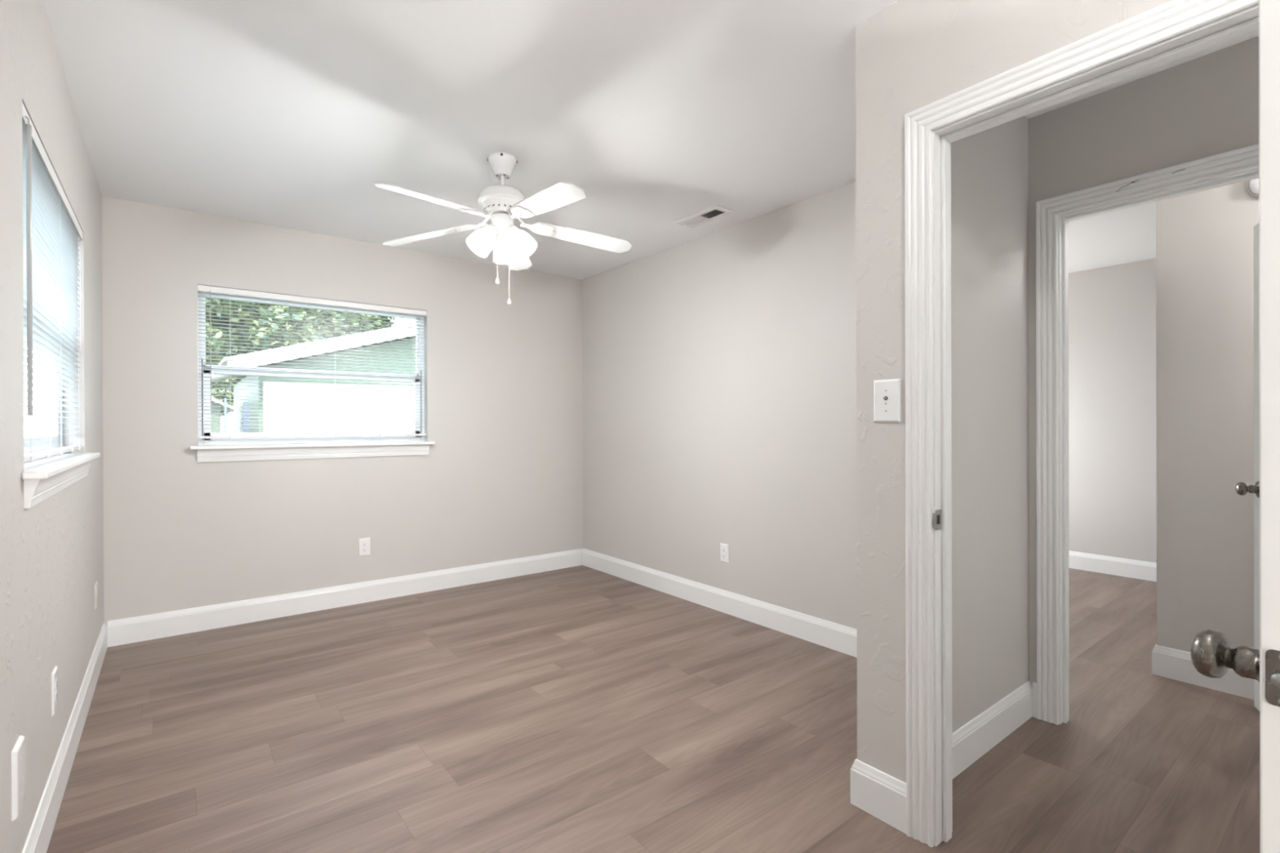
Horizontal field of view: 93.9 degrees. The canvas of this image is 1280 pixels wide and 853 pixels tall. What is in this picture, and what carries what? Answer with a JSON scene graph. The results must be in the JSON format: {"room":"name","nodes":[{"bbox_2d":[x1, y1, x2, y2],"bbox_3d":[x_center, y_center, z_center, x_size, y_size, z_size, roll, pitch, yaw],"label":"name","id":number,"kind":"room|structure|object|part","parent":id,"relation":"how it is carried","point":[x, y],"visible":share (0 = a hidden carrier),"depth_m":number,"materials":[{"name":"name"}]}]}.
{"room":"empty bedroom","nodes":[
{"label":"empty bedroom","id":0,"kind":"room"},
{"bbox_2d":[0,0,103,852],"bbox_3d":[-0.794,-0.028,0.418,0.140,2.440,7.036,0,0,-38],"label":"wall","id":1,"kind":"structure","parent":0,"point":[51,551],"depth_m":1.70,"materials":[{"name":"beige paint"}]},
{"bbox_2d":[11,735,25,821],"bbox_3d":[-1.481,0.834,1.425,0.011,0.160,0.095,0,0,-38],"label":"blank wall plate","id":2,"kind":"object","parent":1,"relation":"attached to","point":[18,786],"visible":1,"depth_m":1.40,"materials":[{"name":"white plastic"}]},
{"bbox_2d":[51,666,57,715],"bbox_3d":[-1.833,0.827,1.873,0.008,0.130,0.078,0,0,-38],"label":"wall outlet","id":3,"kind":"object","parent":1,"relation":"attached to","point":[55,673],"visible":1,"depth_m":1.86,"materials":[{"name":"white plastic"}]},
{"bbox_2d":[55,690,57,702],"bbox_3d":[-1.831,0.846,1.875,0.002,0.027,0.034,0,0,-38],"label":"receptacle","id":4,"kind":"object","parent":3,"relation":"attached to","point":[56,691],"depth_m":1.87,"materials":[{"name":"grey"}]},
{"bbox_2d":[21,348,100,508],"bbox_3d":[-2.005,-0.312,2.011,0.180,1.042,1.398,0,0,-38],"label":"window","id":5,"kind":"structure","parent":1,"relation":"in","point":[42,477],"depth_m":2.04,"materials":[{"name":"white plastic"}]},
{"bbox_3d":[-2.037,-0.136,1.987,0.034,0.438,1.260,0,0,-38],"label":"sash","id":6,"kind":"part","parent":5,"relation":"part of","materials":[{"name":"glass"}]},
{"bbox_3d":[-2.050,-0.360,1.977,0.067,0.946,1.320,0,0,-38],"label":"frame","id":7,"kind":"part","parent":5,"relation":"part of","materials":[{"name":"white plastic"}]},
{"bbox_2d":[22,102,83,462],"bbox_3d":[-1.983,-0.367,2.030,0.045,0.930,1.318,0,0,-38],"label":"window blind","id":8,"kind":"object","parent":5,"relation":"attached to","point":[51,230],"visible":0.76,"depth_m":1.92,"materials":[{"name":"white plastic"}]},
{"bbox_3d":[-1.988,0.087,2.025,0.026,0.016,1.312,0,0,-38],"label":"rail","id":9,"kind":"part","parent":8,"relation":"part of","materials":[{"name":"white plastic"}]},
{"bbox_3d":[-2.020,-0.357,2.085,0.001,0.872,0.001,0,0,-38],"label":"ladder cord","id":10,"kind":"part","parent":8,"relation":"part of","materials":[{"name":"white fabric"}]},
{"bbox_3d":[-2.329,-0.357,2.480,0.001,0.872,0.001,0,0,-38],"label":"ladder cord","id":11,"kind":"part","parent":8,"relation":"part of","materials":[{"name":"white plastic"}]},
{"bbox_3d":[-2.326,-0.559,2.484,0.002,0.488,0.006,0,0,-24],"label":"lift cord","id":12,"kind":"part","parent":8,"relation":"part of","materials":[{"name":"white fabric"}]},
{"bbox_3d":[-1.991,0.124,2.022,0.148,0.022,1.398,0,0,-38],"label":"sill","id":13,"kind":"part","parent":5,"relation":"part of","materials":[{"name":"white wood"}]},
{"bbox_2d":[22,621,107,852],"bbox_3d":[-0.760,1.122,0.507,0.015,0.139,6.936,0,0,-38],"label":"baseboard","id":14,"kind":"structure","parent":1,"relation":"attached to","point":[37,841],"depth_m":1.98,"materials":[{"name":"white wood"}]},
{"bbox_2d":[94,581,97,608],"bbox_3d":[-2.633,0.817,2.898,0.008,0.118,0.073,0,0,-38],"label":"wall outlet","id":15,"kind":"object","parent":1,"relation":"attached to","point":[96,582],"visible":1,"depth_m":2.87,"materials":[{"name":"grey plastic"}]},
{"bbox_2d":[102,195,582,626],"bbox_3d":[-1.757,-0.032,4.219,3.303,2.440,0.140,0,0,-38],"label":"wall","id":16,"kind":"structure","parent":0,"point":[501,477],"depth_m":3.90,"materials":[{"name":"beige paint"}]},
{"bbox_2d":[189,291,435,462],"bbox_3d":[-2.083,-0.314,3.929,1.409,1.039,0.180,0,0,-38],"label":"window","id":17,"kind":"structure","parent":16,"relation":"in","point":[208,450],"depth_m":3.84,"materials":[{"name":"white plastic"}]},
{"bbox_3d":[-2.127,-0.562,3.987,1.271,0.462,0.022,0,0,-38],"label":"sash","id":18,"kind":"part","parent":17,"relation":"part of","materials":[{"name":"white plastic"}]},
{"bbox_3d":[-2.106,-0.139,3.962,1.271,0.438,0.034,0,0,-38],"label":"sash","id":19,"kind":"part","parent":17,"relation":"part of","materials":[{"name":"glass"}]},
{"bbox_2d":[197,284,426,439],"bbox_3d":[-2.065,-0.380,3.908,1.329,0.905,0.043,0,0,-38],"label":"window blind","id":20,"kind":"object","parent":17,"relation":"attached to","point":[210,289],"visible":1,"depth_m":3.83,"materials":[{"name":"white plastic"}]},
{"bbox_3d":[-2.460,-0.368,3.592,0.001,0.847,0.001,0,0,-38],"label":"ladder cord","id":21,"kind":"part","parent":20,"relation":"part of","materials":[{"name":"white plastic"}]},
{"bbox_3d":[-2.068,0.062,3.915,1.323,0.016,0.026,0,0,-38],"label":"rail","id":22,"kind":"part","parent":20,"relation":"part of","materials":[{"name":"white plastic"}]},
{"bbox_3d":[-1.627,-0.372,4.277,0.001,0.847,0.001,0,0,-38],"label":"ladder cord","id":23,"kind":"part","parent":20,"relation":"part of","materials":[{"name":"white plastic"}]},
{"bbox_3d":[-2.071,0.121,3.917,1.409,0.022,0.148,0,0,-38],"label":"sill","id":24,"kind":"part","parent":17,"relation":"part of","materials":[{"name":"white wood"}]},
{"bbox_2d":[107,548,582,647],"bbox_3d":[-1.690,1.119,4.172,3.033,0.139,0.015,0,0,-38],"label":"baseboard","id":25,"kind":"structure","parent":16,"relation":"attached to","point":[168,624],"depth_m":3.86,"materials":[{"name":"white wood"}]},
{"bbox_2d":[358,537,370,556],"bbox_3d":[-1.862,0.815,4.042,0.073,0.118,0.008,0,0,-38],"label":"wall outlet","id":26,"kind":"object","parent":16,"relation":"attached to","point":[364,544],"visible":1,"depth_m":4.04,"materials":[{"name":"white plastic"}]},
{"bbox_2d":[41,0,1258,279],"bbox_3d":[1.640,-1.360,2.410,6.438,0.200,7.176,0,0,-38],"label":"ceiling","id":27,"kind":"structure","parent":0,"point":[284,113],"depth_m":2.37,"materials":[{"name":"white paint"}]},
{"bbox_2d":[374,152,632,304],"bbox_3d":[-0.609,-0.908,2.760,1.230,0.689,1.180,0,0,-38],"label":"ceiling fan","id":28,"kind":"object","parent":27,"relation":"hanging from","point":[513,247],"visible":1,"depth_m":2.75,"materials":[{"name":"white metal"}]},
{"bbox_3d":[-1.024,-0.925,2.896,0.491,0.074,0.129,0,0,15],"label":"fan blade","id":29,"kind":"part","parent":28,"relation":"part of","materials":[{"name":"white wood"}]},
{"bbox_3d":[-0.853,-0.936,2.464,0.129,0.061,0.493,0,0,34],"label":"fan blade","id":30,"kind":"part","parent":28,"relation":"part of","materials":[{"name":"white wood"}]},
{"bbox_2d":[466,224,497,257],"bbox_3d":[-0.722,-0.863,2.747,0.149,0.165,0.114,0,0,-38],"label":"shade","id":31,"kind":"object","parent":28,"relation":"attached to","point":[481,242],"depth_m":2.74,"materials":[{"name":"white glass"}]},
{"bbox_3d":[-0.655,-0.801,2.756,0.002,0.236,0.012,0,0,17],"label":"pull chain","id":32,"kind":"part","parent":28,"relation":"part of","materials":[{"name":"white metal"}]},
{"bbox_2d":[493,232,517,264],"bbox_3d":[-0.650,-0.862,2.896,0.120,0.167,0.134,0,0,-38],"label":"shade","id":33,"kind":"object","parent":28,"relation":"attached to","point":[503,238],"depth_m":2.85,"materials":[{"name":"white glass"}]},
{"bbox_3d":[-0.610,-0.755,2.775,0.011,0.328,0.002,0,0,36],"label":"pull chain","id":34,"kind":"part","parent":28,"relation":"part of","materials":[{"name":"white metal"}]},
{"bbox_3d":[-0.668,-0.926,3.191,0.129,0.074,0.491,0,0,-3],"label":"fan blade","id":35,"kind":"part","parent":28,"relation":"part of","materials":[{"name":"white"}]},
{"bbox_2d":[506,225,537,258],"bbox_3d":[-0.542,-0.864,2.772,0.123,0.165,0.137,0,0,-38],"label":"shade","id":36,"kind":"object","parent":28,"relation":"attached to","point":[522,245],"depth_m":2.76,"materials":[{"name":"white glass"}]},
{"bbox_3d":[-0.389,-0.938,2.496,0.130,0.061,0.493,0,0,-38],"label":"fan blade","id":37,"kind":"part","parent":28,"relation":"part of","materials":[{"name":"white wood"}]},
{"bbox_3d":[-0.277,-0.927,2.944,0.491,0.074,0.129,0,0,-21],"label":"fan blade","id":38,"kind":"part","parent":28,"relation":"part of","materials":[{"name":"white wood"}]},
{"bbox_2d":[674,204,734,227],"bbox_3d":[0.383,-1.249,3.584,0.154,0.018,0.365,0,0,-38],"label":"ceiling vent","id":39,"kind":"object","parent":27,"relation":"in","point":[714,212],"visible":1,"depth_m":3.57,"materials":[{"name":"white metal"}]},
{"bbox_2d":[46,564,1260,852],"bbox_3d":[1.649,1.240,2.414,6.438,0.120,7.176,0,0,-38],"label":"floor","id":40,"kind":"structure","parent":0,"point":[581,708],"depth_m":2.23,"materials":[{"name":"wood"}]},
{"bbox_2d":[582,35,1258,685],"bbox_3d":[1.716,0.460,2.379,0.100,3.440,7.036,0,0,-38],"label":"wall","id":41,"kind":"structure","parent":0,"point":[719,367],"depth_m":3.51,"materials":[{"name":"beige paint"}]},
{"bbox_2d":[582,548,857,657],"bbox_3d":[0.510,1.112,3.832,0.015,0.139,3.261,0,0,-38],"label":"baseboard","id":42,"kind":"structure","parent":41,"relation":"attached to","point":[834,636],"depth_m":3.70,"materials":[{"name":"white wood"}]},
{"bbox_2d":[720,542,728,563],"bbox_3d":[0.536,0.806,3.803,0.008,0.118,0.073,0,0,-38],"label":"wall outlet","id":43,"kind":"object","parent":41,"relation":"attached to","point":[724,548],"visible":1,"depth_m":3.80,"materials":[{"name":"white plastic"}]},
{"bbox_2d":[1031,681,1036,718],"bbox_3d":[1.606,1.111,2.430,0.015,0.139,0.017,0,0,-38],"label":"baseboard","id":44,"kind":"structure","parent":41,"relation":"attached to","point":[1034,684],"depth_m":2.43,"materials":[{"name":"white wood"}]},
{"bbox_2d":[1035,143,1258,724],"bbox_3d":[1.928,0.136,2.104,0.140,2.088,0.893,0,0,-38],"label":"door frame","id":45,"kind":"structure","parent":41,"relation":"attached to","point":[1053,215],"depth_m":2.38,"materials":[{"name":"white wood"}]},
{"bbox_2d":[1235,223,1259,711],"bbox_3d":[2.396,0.168,2.176,0.175,1.996,0.723,0,0,30],"label":"door","id":46,"kind":"structure","parent":41,"relation":"in","point":[1242,489],"depth_m":2.46,"materials":[{"name":"white paint"}]},
{"bbox_3d":[2.494,0.257,2.453,0.070,0.067,0.067,0,0,30],"label":"knob","id":47,"kind":"part","parent":46,"relation":"part of","materials":[{"name":"grey metal"}]},
{"bbox_2d":[951,115,1029,732],"bbox_3d":[1.176,-0.038,2.194,0.975,2.440,0.110,0,0,-38],"label":"wall","id":48,"kind":"structure","parent":0,"point":[989,177],"depth_m":2.21,"materials":[{"name":"beige paint"}]},
{"bbox_2d":[952,680,1032,778],"bbox_3d":[1.218,1.113,2.147,0.975,0.139,0.015,0,0,-38],"label":"baseboard","id":49,"kind":"structure","parent":48,"relation":"attached to","point":[973,740],"depth_m":2.19,"materials":[{"name":"white wood"}]},
{"bbox_2d":[855,0,1172,782],"bbox_3d":[1.847,0.463,0.466,0.100,3.440,3.660,0,0,-38],"label":"wall partition","id":50,"kind":"structure","parent":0,"point":[911,55],"depth_m":1.78,"materials":[{"name":"beige paint"}]},
{"bbox_2d":[850,758,906,833],"bbox_3d":[1.147,1.113,2.144,1.090,0.139,0.183,0,0,-38],"label":"baseboard","id":51,"kind":"structure","parent":50,"relation":"attached to","point":[878,793],"depth_m":1.80,"materials":[{"name":"white wood"}]},
{"bbox_2d":[873,378,900,422],"bbox_3d":[0.734,-0.077,1.788,0.019,0.128,0.084,0,0,-38],"label":"light switch","id":52,"kind":"object","parent":50,"relation":"attached to","point":[886,392],"visible":1,"depth_m":1.78,"materials":[{"name":"white plastic"}]},
{"bbox_2d":[904,0,1258,847],"bbox_3d":[1.120,0.140,1.393,0.138,2.088,0.967,0,0,-38],"label":"door frame","id":53,"kind":"structure","parent":50,"relation":"attached to","point":[1174,30],"depth_m":1.69,"materials":[{"name":"white wood"}]},
{"bbox_3d":[0.840,0.264,1.689,0.046,0.057,0.002,0,0,-38],"label":"strike plate","id":54,"kind":"part","parent":53,"relation":"part of","materials":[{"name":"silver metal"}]},
{"bbox_2d":[1190,0,1279,852],"bbox_3d":[0.985,0.175,0.809,0.801,1.996,0.175,0,0,-31],"label":"door","id":55,"kind":"structure","parent":50,"relation":"in","point":[1212,655],"depth_m":0.61,"materials":[{"name":"white paint"}]},
{"bbox_3d":[0.678,0.266,0.684,0.067,0.067,0.070,0,0,-31],"label":"knob","id":56,"kind":"part","parent":55,"relation":"part of","materials":[{"name":"grey metal"}]},
{"bbox_3d":[0.652,0.257,0.606,0.002,0.057,0.025,0,0,-31],"label":"latch plate","id":57,"kind":"part","parent":55,"relation":"part of","materials":[{"name":"silver metal"}]},
{"bbox_2d":[1068,257,1156,563],"bbox_3d":[4.422,-0.051,3.963,0.150,2.440,6.000,0,0,-38],"label":"wall","id":58,"kind":"structure","parent":0,"point":[1113,419],"depth_m":4.73,"materials":[{"name":"beige paint"}]},
{"bbox_2d":[1068,551,1156,582],"bbox_3d":[4.361,1.099,3.915,0.015,0.139,6.000,0,0,-38],"label":"baseboard","id":59,"kind":"structure","parent":58,"relation":"attached to","point":[1142,570],"depth_m":4.71,"materials":[{"name":"white wood"}]},
{"bbox_2d":[1155,180,1258,652],"bbox_3d":[3.523,-0.044,1.565,0.120,2.440,3.327,0,0,-38],"label":"wall","id":60,"kind":"structure","parent":0,"point":[1205,239],"depth_m":2.71,"materials":[{"name":"beige paint"}]},
{"bbox_2d":[1151,644,1253,699],"bbox_3d":[3.517,1.106,1.568,0.135,0.139,3.342,0,0,-38],"label":"baseboard","id":61,"kind":"structure","parent":60,"relation":"attached to","point":[1166,662],"depth_m":2.74,"materials":[{"name":"white wood"}]},
{"bbox_2d":[1247,177,1258,197],"bbox_3d":[2.660,-1.037,2.536,0.037,0.120,0.120,0,0,-38],"label":"smoke detector","id":62,"kind":"object","parent":60,"relation":"attached to","point":[1253,184],"visible":0.23,"depth_m":2.56,"materials":[{"name":"white plastic"}]},
{"label":"outside","id":63,"kind":"structure","parent":0,"visible":0},
{"bbox_3d":[-19.938,1.509,25.523,80.000,0.100,55.224,0,0,-38],"label":"lawn","id":64,"kind":"structure","parent":63,"visible":0},
{"bbox_2d":[210,397,235,432],"bbox_3d":[-8.331,0.299,10.337,2.100,2.300,1.850,0,0,-38],"label":"garden shed","id":65,"kind":"object","parent":64,"relation":"on","point":[214,406],"visible":0.06,"depth_m":10.21,"materials":[{"name":"green paint"}]},
{"bbox_2d":[224,398,226,432],"bbox_3d":[-5.192,0.543,7.492,0.022,1.800,0.022,0,0,-16],"label":"pole","id":66,"kind":"object","parent":64,"relation":"on","point":[225,401],"visible":0.35,"depth_m":7.48,"materials":[{"name":"grey"}]},
{"bbox_2d":[243,402,249,432],"bbox_3d":[-4.983,0.568,7.569,0.065,1.750,0.065,0,0,-38],"label":"post","id":67,"kind":"object","parent":64,"relation":"on","point":[246,413],"visible":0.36,"depth_m":7.55,"materials":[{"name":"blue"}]},
{"bbox_2d":[205,297,397,416],"bbox_3d":[-10.519,-2.254,17.136,7.153,7.408,4.685,0,0,-42],"label":"tree","id":68,"kind":"object","parent":64,"relation":"on","point":[220,395],"visible":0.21,"depth_m":15.91,"materials":[{"name":"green plant"}]},
{"bbox_2d":[211,323,415,432],"bbox_3d":[-0.689,-0.995,15.492,16.900,4.819,5.340,0,0,-38],"label":"neighbor house","id":69,"kind":"structure","parent":64,"relation":"on","point":[332,417],"depth_m":9.41,"materials":[{"name":"green paint"}]}
]}

